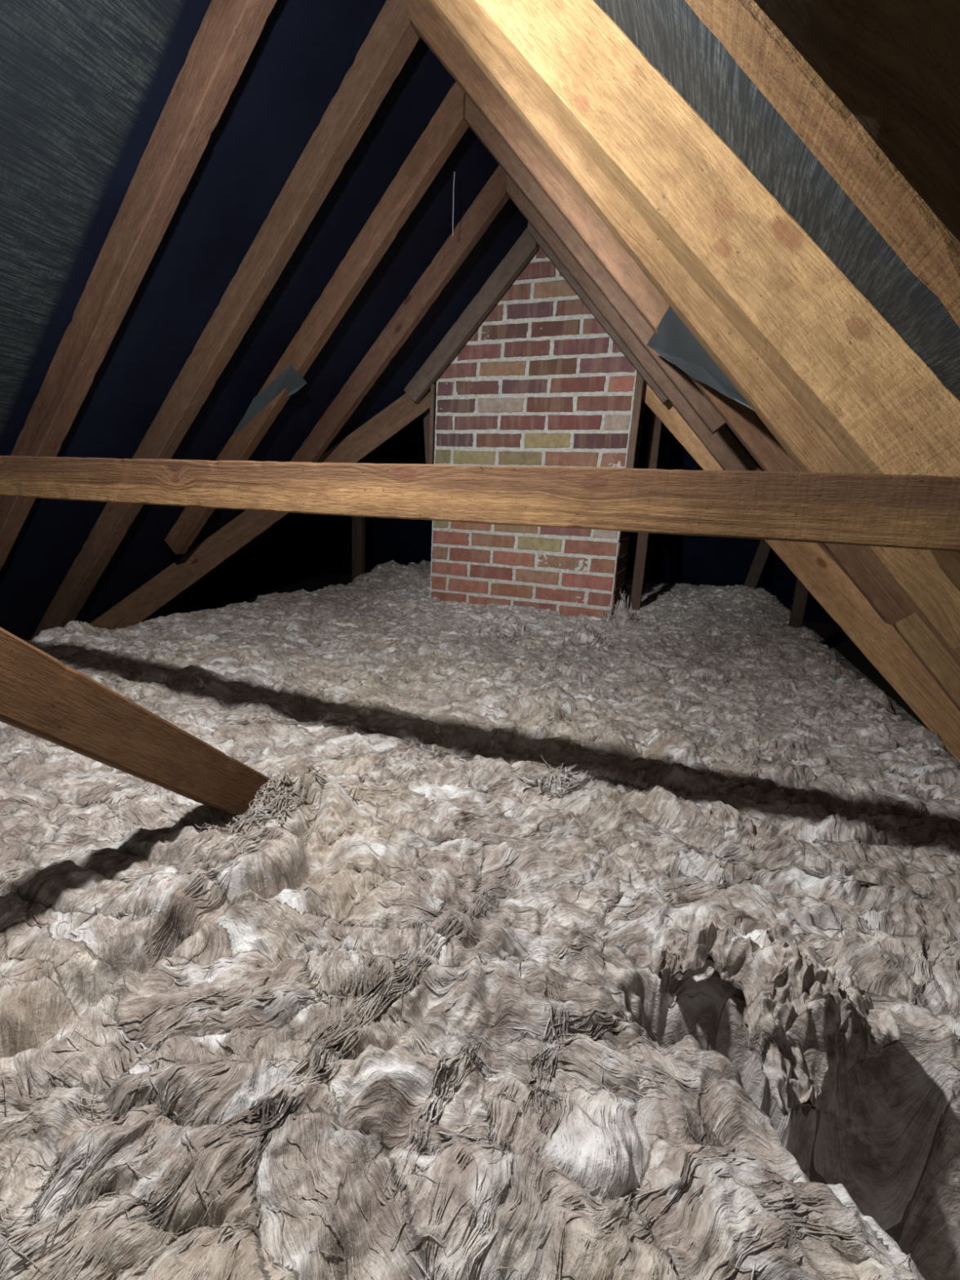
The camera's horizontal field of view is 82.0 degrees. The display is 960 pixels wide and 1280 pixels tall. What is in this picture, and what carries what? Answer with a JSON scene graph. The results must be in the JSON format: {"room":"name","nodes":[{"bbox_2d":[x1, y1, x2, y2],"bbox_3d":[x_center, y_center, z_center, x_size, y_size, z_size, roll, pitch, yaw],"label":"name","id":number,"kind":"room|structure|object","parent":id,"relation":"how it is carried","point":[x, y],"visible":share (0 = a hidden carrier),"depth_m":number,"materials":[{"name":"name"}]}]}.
{"room":"attic","nodes":[
{"label":"attic","id":0,"kind":"room"},
{"bbox_2d":[165,552,226,567],"bbox_3d":[-3.329,-1.327,4.132,0.100,1.978,3.746,8,14,19],"label":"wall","id":1,"kind":"structure","parent":0,"point":[224,561],"depth_m":5.33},
{"bbox_2d":[122,393,404,598],"bbox_3d":[-1.715,-0.940,2.828,3.880,1.978,1.702,8,14,19],"label":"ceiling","id":2,"kind":"structure","parent":0,"point":[403,393],"depth_m":2.53,"materials":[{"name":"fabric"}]},
{"bbox_2d":[0,0,528,640],"bbox_3d":[-1.146,-0.593,1.472,1.822,1.984,3.922,8,14,19],"label":"roof underlay","id":3,"kind":"structure","parent":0,"point":[86,86],"depth_m":1.40,"materials":[{"name":"fabric"}]},
{"bbox_2d":[0,0,277,570],"bbox_3d":[-1.111,-0.610,1.424,1.714,1.924,0.052,8,14,19],"label":"rafter","id":4,"kind":"object","parent":3,"relation":"attached to","point":[228,32],"visible":0.91,"depth_m":1.20,"materials":[{"name":"brown wood"}]},
{"bbox_2d":[30,0,419,640],"bbox_3d":[-0.993,-0.675,1.731,1.714,1.924,0.054,8,14,19],"label":"rafter","id":5,"kind":"object","parent":3,"relation":"attached to","point":[391,39],"visible":0.8,"depth_m":1.49,"materials":[{"name":"brown wood"}]},
{"bbox_2d":[89,380,436,630],"bbox_3d":[-0.864,-0.672,2.476,2.294,1.905,0.046,-2,14,-22],"label":"rafter","id":6,"kind":"object","parent":3,"relation":"attached to","point":[178,576],"visible":0.43,"depth_m":2.41,"materials":[{"name":"brown wood"}]},
{"bbox_2d":[164,81,468,554],"bbox_3d":[-0.647,-0.959,1.881,1.238,1.406,0.048,8,14,19],"label":"rafter","id":7,"kind":"object","parent":3,"relation":"attached to","point":[448,124],"visible":0.8,"depth_m":1.72,"materials":[{"name":"brown wood"}]},
{"bbox_2d":[232,364,306,435],"bbox_3d":[-0.746,-0.823,1.920,0.310,0.216,0.112,8,14,19],"label":"flap","id":8,"kind":"object","parent":7,"relation":"hanging from","point":[290,379],"visible":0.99,"depth_m":1.89,"materials":[{"name":"grey fabric"}]},
{"bbox_2d":[289,164,509,462],"bbox_3d":[-0.402,-1.111,2.168,1.008,1.214,0.044,8,14,19],"label":"rafter","id":9,"kind":"object","parent":3,"relation":"attached to","point":[493,196],"visible":0.85,"depth_m":2.07,"materials":[{"name":"brown wood"}]},
{"bbox_2d":[452,172,454,235],"bbox_3d":[-0.086,-1.394,1.770,0.004,0.124,0.118,2,13,-3],"label":"cobweb","id":10,"kind":"object","parent":3,"relation":"hanging from","point":[454,172],"visible":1,"depth_m":1.76},
{"bbox_2d":[404,227,537,403],"bbox_3d":[-0.054,-1.410,2.399,0.585,0.701,0.041,8,14,19],"label":"rafter","id":11,"kind":"object","parent":3,"relation":"attached to","point":[526,246],"visible":0.94,"depth_m":2.38,"materials":[{"name":"brown wood"}]},
{"bbox_2d":[88,562,928,728],"bbox_3d":[-0.074,0.277,2.159,7.700,0.200,5.696,8,14,19],"label":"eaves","id":12,"kind":"structure","parent":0,"point":[228,583],"depth_m":4.04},
{"bbox_2d":[0,559,959,1279],"bbox_3d":[-0.051,-0.039,2.245,3.313,0.369,4.343,8,14,19],"label":"insulation","id":13,"kind":"object","parent":12,"relation":"on","point":[538,944],"visible":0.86,"depth_m":0.54,"materials":[{"name":"fabric"}]},
{"bbox_2d":[0,626,271,817],"bbox_3d":[-0.492,-0.084,0.324,0.036,1.076,1.166,8,14,19],"label":"wooden beam","id":14,"kind":"structure","parent":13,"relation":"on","point":[42,696],"depth_m":0.60,"materials":[{"name":"brown wood"}]},
{"bbox_2d":[351,431,365,582],"bbox_3d":[-0.787,-0.782,3.575,0.076,1.070,0.048,8,14,19],"label":"post","id":15,"kind":"object","parent":13,"relation":"on","point":[357,522],"visible":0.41,"depth_m":3.59,"materials":[{"name":"brown wood"}]},
{"bbox_2d":[743,539,770,589],"bbox_3d":[1.761,-0.507,3.475,0.209,0.714,0.048,8,14,19],"label":"post","id":16,"kind":"object","parent":13,"relation":"on","point":[762,553],"visible":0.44,"depth_m":3.47,"materials":[{"name":"brown wood"}]},
{"bbox_2d":[430,245,644,618],"bbox_3d":[0.280,-0.855,2.682,0.914,1.862,0.459,8,14,19],"label":"chimney","id":17,"kind":"object","parent":12,"relation":"on","point":[540,381],"visible":0.59,"depth_m":2.45,"materials":[{"name":"brick"}]},
{"bbox_2d":[422,404,435,464],"bbox_3d":[-0.239,-0.943,2.752,0.122,0.675,0.048,8,14,21],"label":"post","id":18,"kind":"object","parent":17,"relation":"attached to","point":[426,414],"visible":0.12,"depth_m":2.72,"materials":[{"name":"brown wood"}]},
{"bbox_2d":[428,383,435,464],"bbox_3d":[-0.229,-0.912,2.597,0.018,0.540,0.023,8,14,19],"label":"batten","id":19,"kind":"object","parent":17,"relation":"attached to","point":[433,386],"visible":0.63,"depth_m":2.57,"materials":[{"name":"brown wood"}]},
{"bbox_2d":[626,372,644,468],"bbox_3d":[0.632,-0.844,2.268,0.032,0.485,0.023,8,14,19],"label":"batten","id":20,"kind":"object","parent":17,"relation":"attached to","point":[639,380],"visible":0.73,"depth_m":2.25,"materials":[{"name":"brown wood"}]},
{"bbox_2d":[629,410,662,610],"bbox_3d":[0.802,-0.626,2.660,0.052,1.340,0.048,8,14,19],"label":"post","id":21,"kind":"object","parent":12,"relation":"on","point":[655,426],"visible":0.47,"depth_m":2.67,"materials":[{"name":"brown wood"}]},
{"bbox_2d":[788,577,808,627],"bbox_3d":[1.462,-0.284,2.491,0.052,0.820,0.043,8,14,19],"label":"post","id":22,"kind":"object","parent":12,"relation":"on","point":[801,593],"visible":0.27,"depth_m":2.50,"materials":[{"name":"brown wood"}]},
{"bbox_2d":[225,392,836,623],"bbox_3d":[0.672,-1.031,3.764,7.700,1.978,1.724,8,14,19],"label":"gable wall","id":23,"kind":"structure","parent":0,"point":[322,543],"depth_m":4.09,"materials":[{"name":"fabric"}]},
{"bbox_2d":[594,0,959,471],"bbox_3d":[0.545,-0.365,0.872,1.822,1.984,3.922,8,14,19],"label":"felt","id":24,"kind":"structure","parent":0,"point":[669,33],"depth_m":0.52,"materials":[{"name":"fabric"}]},
{"bbox_2d":[464,93,726,434],"bbox_3d":[0.326,-1.057,1.493,0.811,0.941,0.047,8,14,19],"label":"rafter","id":25,"kind":"object","parent":24,"relation":"attached to","point":[507,160],"visible":0.48,"depth_m":1.49,"materials":[{"name":"brown wood"}]},
{"bbox_2d":[527,222,668,404],"bbox_3d":[0.472,-1.287,2.087,0.633,0.747,0.048,8,14,19],"label":"rafter","id":26,"kind":"object","parent":24,"relation":"attached to","point":[564,273],"visible":0.38,"depth_m":2.09,"materials":[{"name":"brown wood"}]},
{"bbox_2d":[506,174,761,471],"bbox_3d":[0.522,-1.039,1.825,0.962,1.107,0.045,8,14,19],"label":"rafter","id":27,"kind":"object","parent":24,"relation":"attached to","point":[724,447],"visible":0.44,"depth_m":1.82,"materials":[{"name":"brown wood"}]},
{"bbox_2d":[408,0,915,625],"bbox_3d":[0.380,-0.765,1.175,1.196,1.362,0.047,8,14,19],"label":"rafter","id":28,"kind":"object","parent":24,"relation":"attached to","point":[886,600],"visible":0.42,"depth_m":1.18,"materials":[{"name":"brown wood"}]},
{"bbox_2d":[646,306,753,410],"bbox_3d":[0.374,-0.550,1.138,0.163,0.275,0.577,1,13,-8],"label":"flap","id":29,"kind":"object","parent":28,"relation":"hanging from","point":[673,340],"visible":0.84,"depth_m":1.03,"materials":[{"name":"grey fabric"}]},
{"bbox_2d":[427,0,959,666],"bbox_3d":[0.493,-0.394,0.854,1.715,1.925,0.052,8,14,19],"label":"rafter","id":30,"kind":"object","parent":24,"relation":"attached to","point":[935,600],"visible":0.48,"depth_m":0.86,"materials":[{"name":"brown wood"}]},
{"bbox_2d":[456,0,959,591],"bbox_3d":[0.391,-0.337,0.599,1.743,1.932,0.088,10,15,28],"label":"rafter","id":31,"kind":"object","parent":24,"relation":"attached to","point":[884,409],"visible":0.94,"depth_m":0.60,"materials":[{"name":"brown wood"}]},
{"bbox_2d":[0,455,959,551],"bbox_3d":[-0.469,-0.247,0.867,2.085,0.072,0.037,8,14,19],"label":"tie beam","id":32,"kind":"structure","parent":31,"relation":"attached to","point":[904,511],"depth_m":0.65,"materials":[{"name":"brown wood"}]},
{"bbox_2d":[641,380,959,764],"bbox_3d":[0.975,-0.424,1.824,0.045,1.907,2.294,-4,15,-26],"label":"rafter","id":33,"kind":"object","parent":24,"relation":"attached to","point":[811,563],"visible":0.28,"depth_m":1.59,"materials":[{"name":"brown wood"}]},
{"bbox_2d":[684,0,959,328],"bbox_3d":[0.274,-0.274,0.282,1.715,1.926,0.050,8,14,19],"label":"rafter","id":34,"kind":"object","parent":24,"relation":"attached to","point":[881,113],"visible":1,"depth_m":0.28,"materials":[{"name":"brown wood"}]},
{"bbox_2d":[892,612,959,711],"bbox_3d":[1.112,0.248,1.109,0.618,0.664,0.048,8,14,19],"label":"rafter tail","id":35,"kind":"object","parent":24,"relation":"attached to","point":[918,637],"visible":0.54,"depth_m":1.11,"materials":[{"name":"brown wood"}]}
]}

